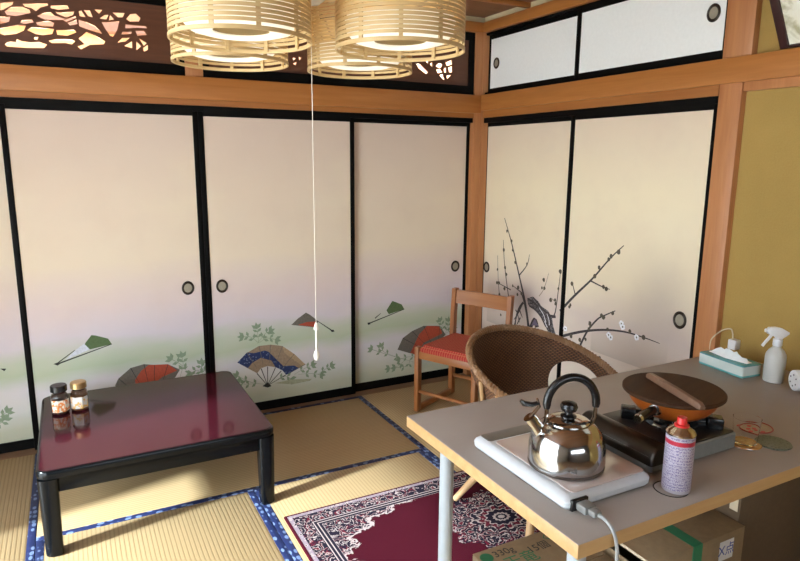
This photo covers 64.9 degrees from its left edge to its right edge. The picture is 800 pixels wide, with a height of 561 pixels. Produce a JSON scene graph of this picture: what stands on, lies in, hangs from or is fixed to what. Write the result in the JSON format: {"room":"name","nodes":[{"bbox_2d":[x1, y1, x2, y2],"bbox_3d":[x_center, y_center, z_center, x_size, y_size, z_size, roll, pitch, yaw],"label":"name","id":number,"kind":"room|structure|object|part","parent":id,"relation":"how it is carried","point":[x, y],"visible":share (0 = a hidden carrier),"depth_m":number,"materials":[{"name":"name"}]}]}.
{"room":"traditional dwelling","nodes":[
{"label":"traditional dwelling","id":0,"kind":"room"},
{"bbox_2d":[0,2,450,78],"bbox_3d":[-1.506,-0.830,4.432,5.880,3.050,0.100,-5,12,-27],"label":"wall","id":1,"kind":"structure","parent":0,"point":[87,39],"depth_m":3.90,"materials":[{"name":"paint"}]},
{"bbox_2d":[0,11,145,35],"bbox_3d":[-2.387,-1.556,3.716,3.780,0.060,0.100,-5,12,-27],"label":"beam","id":2,"kind":"structure","parent":1,"relation":"attached to","point":[111,27],"depth_m":3.87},
{"bbox_2d":[329,0,552,22],"bbox_3d":[0.175,-1.100,0.997,3.760,0.045,5.360,-5,12,-27],"label":"wall","id":3,"kind":"structure","parent":0,"point":[537,2],"depth_m":3.92,"materials":[{"name":"beige paint"}]},
{"bbox_2d":[184,50,202,76],"bbox_3d":[-1.101,-1.274,3.320,0.090,0.390,0.078,-5,12,-27],"label":"trim","id":4,"kind":"structure","parent":3,"relation":"attached to","point":[189,71],"depth_m":3.31,"materials":[{"name":"brown wood"}]},
{"bbox_2d":[0,90,473,117],"bbox_3d":[-1.119,-0.955,3.376,3.620,0.033,0.072,-5,12,-27],"label":"trim","id":5,"kind":"structure","parent":3,"relation":"attached to","point":[3,93],"depth_m":3.40,"materials":[{"name":"brown wood"}]},
{"bbox_2d":[0,97,472,122],"bbox_3d":[-1.127,-0.924,3.382,3.606,0.030,0.064,-5,12,-27],"label":"trim","id":6,"kind":"structure","parent":5,"relation":"attached to","point":[10,100],"depth_m":3.42,"materials":[{"name":"paint"}]},
{"bbox_2d":[0,52,473,94],"bbox_3d":[-1.119,-1.111,3.350,3.620,0.057,0.064,-5,12,-27],"label":"trim","id":7,"kind":"structure","parent":3,"relation":"attached to","point":[5,57],"depth_m":3.39,"materials":[{"name":"black paint"}]},
{"bbox_2d":[0,0,176,64],"bbox_3d":[-1.930,-1.201,2.881,1.730,0.283,0.012,-5,12,-27],"label":"transom","id":8,"kind":"object","parent":7,"relation":"on","point":[153,17],"visible":0.99,"depth_m":3.10,"materials":[{"name":"brown wood"}]},
{"bbox_2d":[209,26,468,85],"bbox_3d":[-0.293,-1.349,3.727,1.657,0.283,0.012,-5,12,-27],"label":"transom","id":9,"kind":"object","parent":7,"relation":"on","point":[458,74],"visible":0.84,"depth_m":3.95,"materials":[{"name":"brown wood"}]},
{"bbox_2d":[0,64,480,113],"bbox_3d":[-1.101,-1.025,3.361,3.648,0.116,0.092,-5,12,-27],"label":"wooden beam","id":10,"kind":"structure","parent":3,"relation":"attached to","point":[12,77],"depth_m":3.38,"materials":[{"name":"brown wood"}]},
{"bbox_2d":[113,0,474,40],"bbox_3d":[-1.117,-1.441,3.287,3.620,0.050,0.064,-5,12,-27],"label":"trim","id":11,"kind":"structure","parent":3,"relation":"attached to","point":[468,35],"depth_m":3.20,"materials":[{"name":"black paint"}]},
{"bbox_2d":[311,2,483,32],"bbox_3d":[-1.056,-1.499,3.291,3.740,0.062,0.094,-5,12,-27],"label":"trim","id":12,"kind":"structure","parent":3,"relation":"attached to","point":[470,26],"depth_m":4.03,"materials":[{"name":"brown wood"}]},
{"bbox_2d":[468,40,474,85],"bbox_3d":[0.453,-1.420,4.129,0.043,0.283,0.064,-5,12,-27],"label":"trim","id":13,"kind":"structure","parent":3,"relation":"attached to","point":[471,52],"depth_m":4.10,"materials":[{"name":"black paint"}]},
{"bbox_2d":[463,32,483,374],"bbox_3d":[0.526,-0.467,4.349,0.135,2.339,0.092,-5,12,-27],"label":"trim","id":14,"kind":"structure","parent":3,"relation":"attached to","point":[475,127],"depth_m":4.27,"materials":[{"name":"brown wood"}]},
{"bbox_2d":[474,33,489,332],"bbox_3d":[0.572,-0.463,4.330,0.092,2.339,0.030,-5,12,-27],"label":"trim","id":15,"kind":"structure","parent":3,"relation":"attached to","point":[486,43],"depth_m":4.28,"materials":[{"name":"brown wood"}]},
{"bbox_2d":[473,0,530,8],"bbox_3d":[-0.867,-1.473,2.864,3.680,0.030,0.030,-5,12,-27],"label":"trim","id":16,"kind":"structure","parent":3,"relation":"attached to","point":[515,3],"depth_m":3.63,"materials":[{"name":"brown wood"}]},
{"bbox_2d":[488,11,577,91],"bbox_3d":[0.794,-1.346,3.764,0.029,0.360,0.880,-5,12,-27],"label":"door","id":17,"kind":"structure","parent":3,"relation":"in","point":[542,52],"depth_m":3.74,"materials":[{"name":"black paint"}]},
{"bbox_3d":[0.621,-1.404,4.063,0.007,0.069,0.059,-5,12,-27],"label":"finger pull","id":18,"kind":"part","parent":17,"relation":"part of","materials":[{"name":"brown metal"}]},
{"bbox_2d":[483,0,597,32],"bbox_3d":[1.799,-1.191,1.800,0.094,0.062,5.280,-5,12,-27],"label":"trim","id":19,"kind":"structure","parent":3,"relation":"attached to","point":[551,7],"depth_m":3.64,"materials":[{"name":"brown wood"}]},
{"bbox_2d":[487,0,606,35],"bbox_3d":[1.002,-1.454,3.331,0.064,0.021,1.770,-5,12,-27],"label":"trim","id":20,"kind":"structure","parent":3,"relation":"attached to","point":[574,9],"depth_m":3.61,"materials":[{"name":"black paint"}]},
{"bbox_2d":[374,0,535,17],"bbox_3d":[0.164,-1.145,0.977,3.930,0.050,5.550,-5,12,-27],"label":"ceiling","id":21,"kind":"structure","parent":0,"point":[473,8],"depth_m":3.85,"materials":[{"name":"brown wood"}]},
{"bbox_2d":[166,0,465,360],"bbox_3d":[-0.278,-0.517,1.933,0.797,1.548,0.815,-3,11,-18],"label":"ceiling lamp","id":22,"kind":"object","parent":21,"relation":"hanging from","point":[382,37],"visible":1,"depth_m":1.67,"materials":[{"name":"wicker"}]},
{"bbox_3d":[-0.538,-0.791,1.986,0.362,0.205,0.362,-5,12,-27],"label":"lamp shade","id":23,"kind":"part","parent":22,"relation":"part of","materials":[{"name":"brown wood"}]},
{"bbox_2d":[181,33,277,61],"bbox_3d":[-0.538,-0.741,1.996,0.308,0.064,0.308,-5,12,-27],"label":"diffuser","id":24,"kind":"object","parent":22,"relation":"attached to","point":[188,50],"depth_m":2.02,"materials":[{"name":"white plastic"}]},
{"bbox_3d":[-0.409,-0.718,1.609,0.362,0.205,0.362,-5,12,-27],"label":"lamp shade","id":25,"kind":"part","parent":22,"relation":"part of","materials":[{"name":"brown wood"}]},
{"bbox_2d":[178,0,300,40],"bbox_3d":[-0.409,-0.668,1.619,0.308,0.064,0.308,-5,12,-27],"label":"diffuser","id":26,"kind":"object","parent":22,"relation":"attached to","point":[191,13],"depth_m":1.52,"materials":[{"name":"white plastic"}]},
{"bbox_3d":[-0.261,-0.334,1.898,0.002,0.975,0.002,-5,12,-27],"label":"pull cord","id":27,"kind":"part","parent":22,"relation":"part of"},
{"bbox_3d":[-0.266,0.194,1.998,0.020,0.126,0.020,-5,12,-27],"label":"cord handle","id":28,"kind":"part","parent":22,"relation":"part of","materials":[{"name":"white plastic"}]},
{"bbox_2d":[315,42,401,70],"bbox_3d":[-0.138,-0.771,2.171,0.308,0.064,0.308,-5,12,-27],"label":"diffuser","id":29,"kind":"object","parent":22,"relation":"attached to","point":[327,54],"depth_m":2.06,"materials":[{"name":"white plastic"}]},
{"bbox_3d":[-0.138,-0.821,2.162,0.362,0.205,0.362,-5,12,-27],"label":"lamp shade","id":30,"kind":"part","parent":22,"relation":"part of","materials":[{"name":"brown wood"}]},
{"bbox_3d":[0.001,-0.739,1.739,0.362,0.205,0.362,-5,12,-27],"label":"lamp shade","id":31,"kind":"part","parent":22,"relation":"part of","materials":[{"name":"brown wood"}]},
{"bbox_2d":[345,9,455,50],"bbox_3d":[0.001,-0.689,1.748,0.308,0.064,0.308,-5,12,-27],"label":"diffuser","id":32,"kind":"object","parent":22,"relation":"attached to","point":[367,23],"depth_m":1.62,"materials":[{"name":"white plastic"}]},
{"bbox_2d":[574,0,727,78],"bbox_3d":[1.172,-1.197,3.002,0.029,0.360,0.918,-5,12,-27],"label":"door","id":33,"kind":"structure","parent":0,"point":[613,36],"depth_m":2.99,"materials":[{"name":"black paint"}]},
{"bbox_3d":[1.333,-1.139,2.676,0.007,0.076,0.065,-5,12,-27],"label":"finger pull","id":34,"kind":"part","parent":33,"relation":"part of","materials":[{"name":"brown metal"}]},
{"bbox_2d":[719,0,799,371],"bbox_3d":[2.255,0.115,1.240,0.088,2.450,3.440,-5,12,-27],"label":"wall","id":35,"kind":"structure","parent":0,"point":[762,291],"depth_m":2.55,"materials":[{"name":"paint"}]},
{"bbox_2d":[484,96,718,122],"bbox_3d":[0.989,-0.921,3.451,0.064,0.032,1.730,-5,12,-27],"label":"trim","id":36,"kind":"structure","parent":35,"relation":"attached to","point":[714,99],"depth_m":3.22,"materials":[{"name":"paint"}]},
{"bbox_2d":[483,85,719,117],"bbox_3d":[0.985,-0.960,3.441,0.072,0.048,1.730,-5,12,-27],"label":"trim","id":37,"kind":"structure","parent":35,"relation":"attached to","point":[708,91],"depth_m":3.18,"materials":[{"name":"brown wood"}]},
{"bbox_2d":[485,56,722,93],"bbox_3d":[0.999,-1.085,3.401,0.064,0.016,1.770,-5,12,-27],"label":"sill","id":38,"kind":"structure","parent":35,"relation":"attached to","point":[721,57],"depth_m":3.19,"materials":[{"name":"black paint"}]},
{"bbox_2d":[556,104,717,382],"bbox_3d":[1.155,0.027,3.250,0.029,1.752,0.926,-5,12,-27],"label":"door","id":39,"kind":"structure","parent":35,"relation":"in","point":[638,186],"depth_m":3.15,"materials":[{"name":"black paint"}]},
{"bbox_3d":[1.311,0.186,2.951,0.007,0.084,0.072,-5,12,-27],"label":"finger pull","id":40,"kind":"part","parent":39,"relation":"part of","materials":[{"name":"brown metal"}]},
{"bbox_2d":[481,47,799,110],"bbox_3d":[1.791,-0.731,1.897,0.094,0.102,5.300,-5,12,-27],"label":"wooden beam","id":41,"kind":"structure","parent":35,"relation":"attached to","point":[785,63],"depth_m":2.89,"materials":[{"name":"brown wood"}]},
{"bbox_2d":[769,0,799,48],"bbox_3d":[1.543,-1.017,1.982,0.263,0.420,0.790,-5,12,-27],"label":"picture frame","id":42,"kind":"object","parent":41,"relation":"on","point":[786,13],"visible":1,"depth_m":2.34,"materials":[{"name":"brown wood"}]},
{"bbox_2d":[693,0,746,357],"bbox_3d":[1.414,-0.144,2.765,0.102,2.386,0.104,-5,12,-27],"label":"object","id":43,"kind":"structure","parent":35,"relation":"attached to","point":[732,97],"depth_m":2.70,"materials":[{"name":"brown wood"}]},
{"bbox_2d":[709,328,739,349],"bbox_3d":[1.417,0.381,2.770,0.041,0.371,0.122,-5,12,-27],"label":"charger","id":44,"kind":"object","parent":35,"relation":"attached to","point":[734,344],"visible":0.8,"depth_m":2.70,"materials":[{"name":"white plastic"}]},
{"bbox_2d":[726,0,762,57],"bbox_3d":[1.431,-1.115,2.561,0.102,0.401,0.115,-5,12,-27],"label":"trim","id":45,"kind":"structure","parent":35,"relation":"attached to","point":[745,15],"depth_m":2.54,"materials":[{"name":"brown wood"}]},
{"bbox_2d":[743,76,799,91],"bbox_3d":[2.216,-0.504,1.092,0.034,0.038,3.428,-5,12,-27],"label":"trim","id":46,"kind":"structure","parent":35,"relation":"attached to","point":[787,82],"depth_m":2.47,"materials":[{"name":"brown wood"}]},
{"bbox_3d":[0.144,1.343,1.452,3.930,0.064,5.550,-5,12,-27],"label":"floor","id":47,"kind":"structure","parent":0,"visible":0},
{"bbox_2d":[0,454,38,560],"bbox_3d":[-1.843,1.106,2.284,0.906,0.056,1.780,-5,12,-27],"label":"mat","id":48,"kind":"object","parent":47,"relation":"on","point":[19,497],"visible":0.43,"depth_m":2.74,"materials":[{"name":"beige wicker"}]},
{"bbox_2d":[35,491,293,560],"bbox_3d":[-0.640,1.186,1.919,0.875,0.056,1.820,-5,12,-27],"label":"mat","id":49,"kind":"object","parent":47,"relation":"on","point":[238,527],"visible":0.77,"depth_m":2.54,"materials":[{"name":"beige wicker"}]},
{"bbox_2d":[35,371,274,556],"bbox_3d":[-1.146,0.778,2.937,0.910,0.356,0.874,-5,12,-27],"label":"table","id":50,"kind":"object","parent":49,"relation":"on","point":[125,431],"visible":0.94,"depth_m":2.70,"materials":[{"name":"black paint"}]},
{"bbox_3d":[-1.331,0.898,2.401,0.070,0.318,0.070,-5,12,-27],"label":"leg","id":51,"kind":"part","parent":50,"relation":"part of","materials":[{"name":"black paint"}]},
{"bbox_2d":[50,382,69,414],"bbox_3d":[-1.552,0.538,2.866,0.070,0.134,0.070,-8,14,-38],"label":"glass jar","id":52,"kind":"object","parent":50,"relation":"on","point":[59,398],"visible":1,"depth_m":2.84,"materials":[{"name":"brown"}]},
{"bbox_3d":[-1.551,0.487,2.857,0.070,0.030,0.070,-8,14,-38],"label":"lid","id":53,"kind":"part","parent":52,"relation":"part of","materials":[{"name":"black plastic"}]},
{"bbox_2d":[69,379,88,410],"bbox_3d":[-1.485,0.530,2.912,0.070,0.134,0.070,-4,12,-22],"label":"glass jar","id":54,"kind":"object","parent":50,"relation":"on","point":[78,396],"visible":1,"depth_m":2.89,"materials":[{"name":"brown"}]},
{"bbox_3d":[-1.485,0.479,2.902,0.070,0.030,0.070,-4,12,-22],"label":"lid","id":55,"kind":"part","parent":54,"relation":"part of","materials":[{"name":"gold metal"}]},
{"bbox_3d":[-0.591,0.831,2.783,0.070,0.318,0.070,-5,12,-27],"label":"leg","id":56,"kind":"part","parent":50,"relation":"part of","materials":[{"name":"black paint"}]},
{"bbox_2d":[36,396,422,540],"bbox_3d":[-0.866,0.921,3.295,1.775,0.056,0.868,-5,12,-27],"label":"mat","id":57,"kind":"object","parent":47,"relation":"on","point":[317,439],"visible":0.45,"depth_m":3.12,"materials":[{"name":"beige wicker"}]},
{"bbox_2d":[0,373,470,459],"bbox_3d":[-1.099,0.840,3.718,3.680,0.055,0.105,-5,12,-27],"label":"trim","id":58,"kind":"structure","parent":47,"relation":"on","point":[26,452],"depth_m":4.05,"materials":[{"name":"brown wood"}]},
{"bbox_2d":[0,132,34,453],"bbox_3d":[-2.283,0.052,2.971,0.905,1.752,0.029,-5,12,-27],"label":"door","id":59,"kind":"structure","parent":58,"relation":"on","point":[16,430],"depth_m":3.19,"materials":[{"name":"black paint"}]},
{"bbox_3d":[-2.284,0.052,2.972,0.905,1.752,0.026,-5,12,-27],"label":"frame","id":60,"kind":"part","parent":59,"relation":"part of","materials":[{"name":"black paint"}]},
{"bbox_2d":[0,103,210,449],"bbox_3d":[-1.501,-0.012,3.338,0.910,1.752,0.029,-5,12,-27],"label":"door","id":61,"kind":"structure","parent":58,"relation":"on","point":[105,204],"depth_m":3.28,"materials":[{"name":"black paint"}]},
{"bbox_3d":[-1.181,0.042,3.506,0.067,0.078,0.007,-5,12,-27],"label":"finger pull","id":62,"kind":"part","parent":61,"relation":"part of","materials":[{"name":"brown metal"}]},
{"bbox_2d":[197,111,355,409],"bbox_3d":[-0.693,-0.085,3.755,0.914,1.752,0.029,-5,12,-27],"label":"door","id":63,"kind":"structure","parent":58,"relation":"on","point":[259,202],"depth_m":3.73,"materials":[{"name":"black paint"}]},
{"bbox_3d":[-1.016,0.032,3.592,0.067,0.078,0.007,-5,12,-27],"label":"finger pull","id":64,"kind":"part","parent":63,"relation":"part of","materials":[{"name":"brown metal"}]},
{"bbox_2d":[354,118,469,391],"bbox_3d":[0.063,-0.160,4.181,0.902,1.752,0.029,-5,12,-27],"label":"door","id":65,"kind":"structure","parent":58,"relation":"on","point":[411,177],"depth_m":4.16,"materials":[{"name":"black paint"}]},
{"bbox_3d":[0.383,-0.099,4.352,0.067,0.078,0.007,-5,12,-27],"label":"finger pull","id":66,"kind":"part","parent":65,"relation":"part of","materials":[{"name":"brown metal"}]},
{"bbox_2d":[254,451,439,560],"bbox_3d":[0.147,1.115,2.325,0.898,0.056,1.820,-5,12,-27],"label":"mat","id":67,"kind":"object","parent":47,"relation":"on","point":[298,496],"visible":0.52,"depth_m":2.95,"materials":[{"name":"beige wicker"}]},
{"bbox_2d":[284,470,540,560],"bbox_3d":[0.434,1.014,2.693,1.660,0.009,0.840,-5,12,-27],"label":"area rug","id":68,"kind":"object","parent":67,"relation":"on","point":[401,523],"visible":0.32,"depth_m":2.62,"materials":[{"name":"red carpet"}]},
{"bbox_2d":[453,324,617,536],"bbox_3d":[0.608,0.627,2.648,0.682,0.765,0.682,-7,13,-34],"label":"wicker chair","id":69,"kind":"object","parent":68,"relation":"on","point":[503,359],"visible":0.33,"depth_m":2.86,"materials":[{"name":"wicker"}]},
{"bbox_3d":[0.355,0.816,2.746,0.245,0.352,0.042,3,11,12],"label":"leg","id":70,"kind":"part","parent":69,"relation":"part of","materials":[{"name":"beige wood"}]},
{"bbox_3d":[0.519,0.875,2.446,0.041,0.353,0.246,4,11,18],"label":"leg","id":71,"kind":"part","parent":69,"relation":"part of","materials":[{"name":"beige wood"}]},
{"bbox_2d":[473,532,614,560],"bbox_3d":[0.497,1.027,1.982,0.390,0.251,0.390,-5,12,-27],"label":"cardboard box","id":72,"kind":"object","parent":67,"relation":"on","point":[537,546],"visible":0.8,"depth_m":2.05,"materials":[{"name":"brown cardboard"}]},
{"bbox_2d":[480,534,550,560],"bbox_3d":[0.428,0.883,2.065,0.353,0.001,0.104,-5,12,-27],"label":"print","id":73,"kind":"object","parent":72,"relation":"on","point":[534,547],"depth_m":2.06},
{"bbox_2d":[407,357,799,560],"bbox_3d":[0.886,0.780,2.097,1.555,0.700,0.773,-5,12,-27],"label":"desk","id":74,"kind":"object","parent":67,"relation":"on","point":[721,478],"visible":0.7,"depth_m":1.75,"materials":[{"name":"grey laminate"}]},
{"bbox_3d":[0.139,0.821,1.944,0.068,0.664,0.068,-5,12,-27],"label":"leg","id":75,"kind":"part","parent":74,"relation":"part of","materials":[{"name":"white metal"}]},
{"bbox_2d":[474,424,648,511],"bbox_3d":[0.419,0.478,1.681,0.284,0.043,0.394,-5,12,-27],"label":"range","id":76,"kind":"object","parent":74,"relation":"on","point":[508,447],"visible":0.68,"depth_m":1.57,"materials":[{"name":"white plastic"}]},
{"bbox_3d":[0.336,0.432,1.810,0.224,0.002,0.047,-5,12,-27],"label":"control panel","id":77,"kind":"part","parent":76,"relation":"part of","materials":[{"name":"grey plastic"}]},
{"bbox_2d":[520,373,605,480],"bbox_3d":[0.425,0.350,1.588,0.192,0.242,0.192,9,14,39],"label":"kettle","id":78,"kind":"object","parent":76,"relation":"on","point":[566,445],"visible":1,"depth_m":1.54,"materials":[{"name":"metal"}]},
{"bbox_3d":[0.323,0.305,1.567,0.052,0.021,0.015,-1,11,-7],"label":"whistle lever","id":79,"kind":"part","parent":78,"relation":"part of","materials":[{"name":"black plastic"}]},
{"bbox_3d":[0.337,0.319,1.571,0.031,0.052,0.010,-1,11,-7],"label":"whistle arm","id":80,"kind":"part","parent":78,"relation":"part of","materials":[{"name":"metal"}]},
{"bbox_3d":[0.346,0.371,1.582,0.060,0.063,0.042,-1,11,-7],"label":"spout","id":81,"kind":"part","parent":78,"relation":"part of","materials":[{"name":"metal"}]},
{"bbox_3d":[0.425,0.348,1.587,0.106,0.014,0.106,-1,11,-7],"label":"lid","id":82,"kind":"part","parent":78,"relation":"part of","materials":[{"name":"metal"}]},
{"bbox_3d":[0.425,0.324,1.583,0.045,0.040,0.045,-1,11,-7],"label":"lid knob","id":83,"kind":"part","parent":78,"relation":"part of","materials":[{"name":"black plastic"}]},
{"bbox_3d":[0.431,0.275,1.574,0.150,0.091,0.021,-1,11,-7],"label":"handle","id":84,"kind":"part","parent":78,"relation":"part of","materials":[{"name":"black plastic"}]},
{"bbox_3d":[0.440,0.462,1.659,0.242,0.003,0.305,-5,12,-27],"label":"plate","id":85,"kind":"part","parent":76,"relation":"part of","materials":[{"name":"beige ceramic"}]},
{"bbox_2d":[570,495,587,511],"bbox_3d":[0.418,0.520,1.467,0.050,0.028,0.009,-5,12,-27],"label":"power socket","id":86,"kind":"object","parent":76,"relation":"attached to","point":[574,499],"depth_m":1.46,"materials":[{"name":"black plastic"}]},
{"bbox_2d":[576,500,618,560],"bbox_3d":[0.628,0.872,1.516,0.435,0.726,0.116,-2,11,-11],"label":"power cord","id":87,"kind":"object","parent":86,"relation":"attached to","point":[586,507],"visible":1,"depth_m":1.42,"materials":[{"name":"white plastic"}]},
{"bbox_3d":[0.393,0.914,1.467,0.068,0.664,0.068,-5,12,-27],"label":"leg","id":88,"kind":"part","parent":74,"relation":"part of","materials":[{"name":"white metal"}]},
{"bbox_2d":[582,404,735,472],"bbox_3d":[0.745,0.427,1.816,0.346,0.084,0.288,-5,12,-27],"label":"gas stove","id":89,"kind":"object","parent":74,"relation":"on","point":[643,444],"visible":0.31,"depth_m":1.75,"materials":[{"name":"black metal"}]},
{"bbox_2d":[582,410,664,466],"bbox_3d":[0.624,0.433,1.760,0.080,0.052,0.274,-5,12,-27],"label":"canister","id":90,"kind":"object","parent":89,"relation":"on","point":[627,442],"depth_m":1.71,"materials":[{"name":"black metal"}]},
{"bbox_3d":[0.791,0.407,1.839,0.064,0.016,0.064,-5,12,-27],"label":"burner","id":91,"kind":"part","parent":89,"relation":"part of","materials":[{"name":"black metal"}]},
{"bbox_2d":[629,394,716,423],"bbox_3d":[0.750,0.359,1.808,0.353,0.064,0.260,-5,12,-27],"label":"frying pan","id":92,"kind":"object","parent":89,"relation":"on","point":[649,410],"visible":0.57,"depth_m":1.72,"materials":[{"name":"orange metal"}]},
{"bbox_3d":[0.671,0.361,1.708,0.104,0.028,0.028,-10,15,-44],"label":"pan handle","id":93,"kind":"part","parent":92,"relation":"part of","materials":[{"name":"black plastic"}]},
{"bbox_2d":[622,372,727,409],"bbox_3d":[0.792,0.308,1.820,0.280,0.031,0.280,11,15,43],"label":"wooden lid","id":94,"kind":"object","parent":92,"relation":"on","point":[668,390],"visible":1,"depth_m":1.79,"materials":[{"name":"brown wood"}]},
{"bbox_3d":[0.776,0.308,1.784,0.023,0.018,0.260,-1,11,-10],"label":"bar handle","id":95,"kind":"part","parent":94,"relation":"part of","materials":[{"name":"brown wood"}]},
{"bbox_2d":[653,481,687,497],"bbox_3d":[0.677,0.521,1.573,0.082,0.002,0.082,-5,12,-27],"label":"coaster","id":96,"kind":"object","parent":74,"relation":"on","point":[657,481],"visible":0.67,"depth_m":1.54,"materials":[{"name":"metal"}]},
{"bbox_2d":[661,415,696,494],"bbox_3d":[0.689,0.427,1.554,0.070,0.191,0.070,-5,12,-27],"label":"canister","id":97,"kind":"object","parent":74,"relation":"on","point":[680,438],"visible":1,"depth_m":1.53,"materials":[{"name":"metal"}]},
{"bbox_2d":[699,347,761,378],"bbox_3d":[1.302,0.310,2.484,0.104,0.086,0.208,-4,12,-21],"label":"pack","id":98,"kind":"object","parent":74,"relation":"on","point":[727,361],"visible":1,"depth_m":2.44},
{"bbox_2d":[734,443,761,449],"bbox_3d":[1.002,0.473,1.830,0.090,0.006,0.090,-5,12,-27],"label":"coaster","id":99,"kind":"object","parent":74,"relation":"on","point":[758,446],"visible":0.41,"depth_m":1.80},
{"bbox_2d":[733,412,761,446],"bbox_3d":[1.003,0.433,1.823,0.075,0.076,0.075,-5,12,-27],"label":"drinking glass","id":100,"kind":"object","parent":99,"relation":"on","point":[746,426],"visible":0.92,"depth_m":1.80,"materials":[{"name":"clear glass"}]},
{"bbox_2d":[759,422,773,433],"bbox_3d":[1.100,0.452,1.946,0.098,0.004,0.097,-5,12,-27],"label":"coaster","id":101,"kind":"object","parent":74,"relation":"on","point":[765,428],"visible":0.37,"depth_m":1.93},
{"bbox_2d":[757,435,792,450],"bbox_3d":[1.087,0.473,1.831,0.098,0.006,0.098,-5,12,-27],"label":"coaster","id":102,"kind":"object","parent":74,"relation":"on","point":[769,442],"visible":0.89,"depth_m":1.82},
{"bbox_2d":[761,327,789,383],"bbox_3d":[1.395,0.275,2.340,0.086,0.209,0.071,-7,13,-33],"label":"spray bottle","id":103,"kind":"object","parent":74,"relation":"on","point":[775,359],"visible":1,"depth_m":2.32,"materials":[{"name":"grey plastic"}]},
{"bbox_2d":[788,370,799,390],"bbox_3d":[1.468,0.360,2.253,0.118,0.076,0.076,1,11,4],"label":"round container","id":104,"kind":"object","parent":74,"relation":"on","point":[794,376],"visible":1,"depth_m":2.25,"materials":[{"name":"white plastic"}]},
{"bbox_2d":[603,509,744,560],"bbox_3d":[0.876,0.960,2.208,0.452,0.304,0.378,-5,12,-27],"label":"cardboard box","id":105,"kind":"object","parent":67,"relation":"on","point":[711,535],"visible":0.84,"depth_m":2.06,"materials":[{"name":"brown cardboard"}]},
{"bbox_2d":[718,541,732,556],"bbox_3d":[1.083,0.891,2.088,0.080,0.044,0.001,-5,12,-27],"label":"print","id":106,"kind":"object","parent":105,"relation":"attached to","point":[725,548],"depth_m":2.09},
{"bbox_2d":[357,376,479,472],"bbox_3d":[0.531,0.892,3.510,0.897,0.056,1.780,-5,12,-27],"label":"mat","id":107,"kind":"object","parent":47,"relation":"on","point":[394,406],"visible":0.23,"depth_m":3.96,"materials":[{"name":"beige wicker"}]},
{"bbox_2d":[414,287,514,410],"bbox_3d":[0.390,0.444,3.831,0.422,0.700,0.452,8,13,36],"label":"dining chair","id":108,"kind":"object","parent":107,"relation":"on","point":[450,349],"visible":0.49,"depth_m":3.81,"materials":[{"name":"brown wood"}]},
{"bbox_3d":[0.108,0.596,3.813,0.028,0.405,0.042,8,13,36],"label":"leg","id":109,"kind":"part","parent":108,"relation":"part of","materials":[{"name":"brown wood"}]},
{"bbox_3d":[0.376,0.401,3.804,0.366,0.045,0.390,8,13,36],"label":"seat","id":110,"kind":"part","parent":108,"relation":"part of","materials":[{"name":"red fabric"}]},
{"bbox_3d":[0.266,0.467,3.667,0.370,0.045,0.022,8,13,36],"label":"seat rail","id":111,"kind":"part","parent":108,"relation":"part of","materials":[{"name":"brown wood"}]},
{"bbox_3d":[0.348,0.393,4.099,0.028,0.700,0.060,8,13,36],"label":"leg","id":112,"kind":"part","parent":108,"relation":"part of","materials":[{"name":"brown wood"}]},
{"bbox_3d":[0.423,0.642,3.582,0.028,0.405,0.042,8,13,36],"label":"leg","id":113,"kind":"part","parent":108,"relation":"part of","materials":[{"name":"brown wood"}]},
{"bbox_3d":[0.516,0.122,3.938,0.370,0.085,0.038,8,13,36],"label":"backrest","id":114,"kind":"part","parent":108,"relation":"part of","materials":[{"name":"brown wood"}]},
{"bbox_3d":[0.663,0.440,3.868,0.028,0.700,0.060,8,13,36],"label":"leg","id":115,"kind":"part","parent":108,"relation":"part of","materials":[{"name":"brown wood"}]},
{"bbox_3d":[1.167,1.120,2.346,0.923,0.055,0.908,-5,12,-27],"label":"floor","id":116,"kind":"structure","parent":47,"relation":"on","visible":0},
{"bbox_2d":[714,477,799,560],"bbox_3d":[1.260,0.776,2.397,0.418,0.600,0.350,-5,12,-27],"label":"cardboard box","id":117,"kind":"object","parent":116,"relation":"on","point":[770,517],"visible":0.2,"depth_m":2.25,"materials":[{"name":"brown cardboard"}]},
{"bbox_3d":[0.962,0.847,3.768,0.105,0.055,1.725,-5,12,-27],"label":"trim","id":118,"kind":"structure","parent":47,"relation":"on","visible":0},
{"bbox_2d":[481,116,570,385],"bbox_3d":[0.785,-0.122,4.012,0.029,1.752,0.888,-5,12,-27],"label":"door","id":119,"kind":"structure","parent":118,"relation":"on","point":[528,160],"depth_m":3.93,"materials":[{"name":"black paint"}]},
{"bbox_3d":[0.598,-0.093,4.356,0.007,0.076,0.065,-5,12,-27],"label":"finger pull","id":120,"kind":"part","parent":119,"relation":"part of","materials":[{"name":"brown metal"}]}
]}

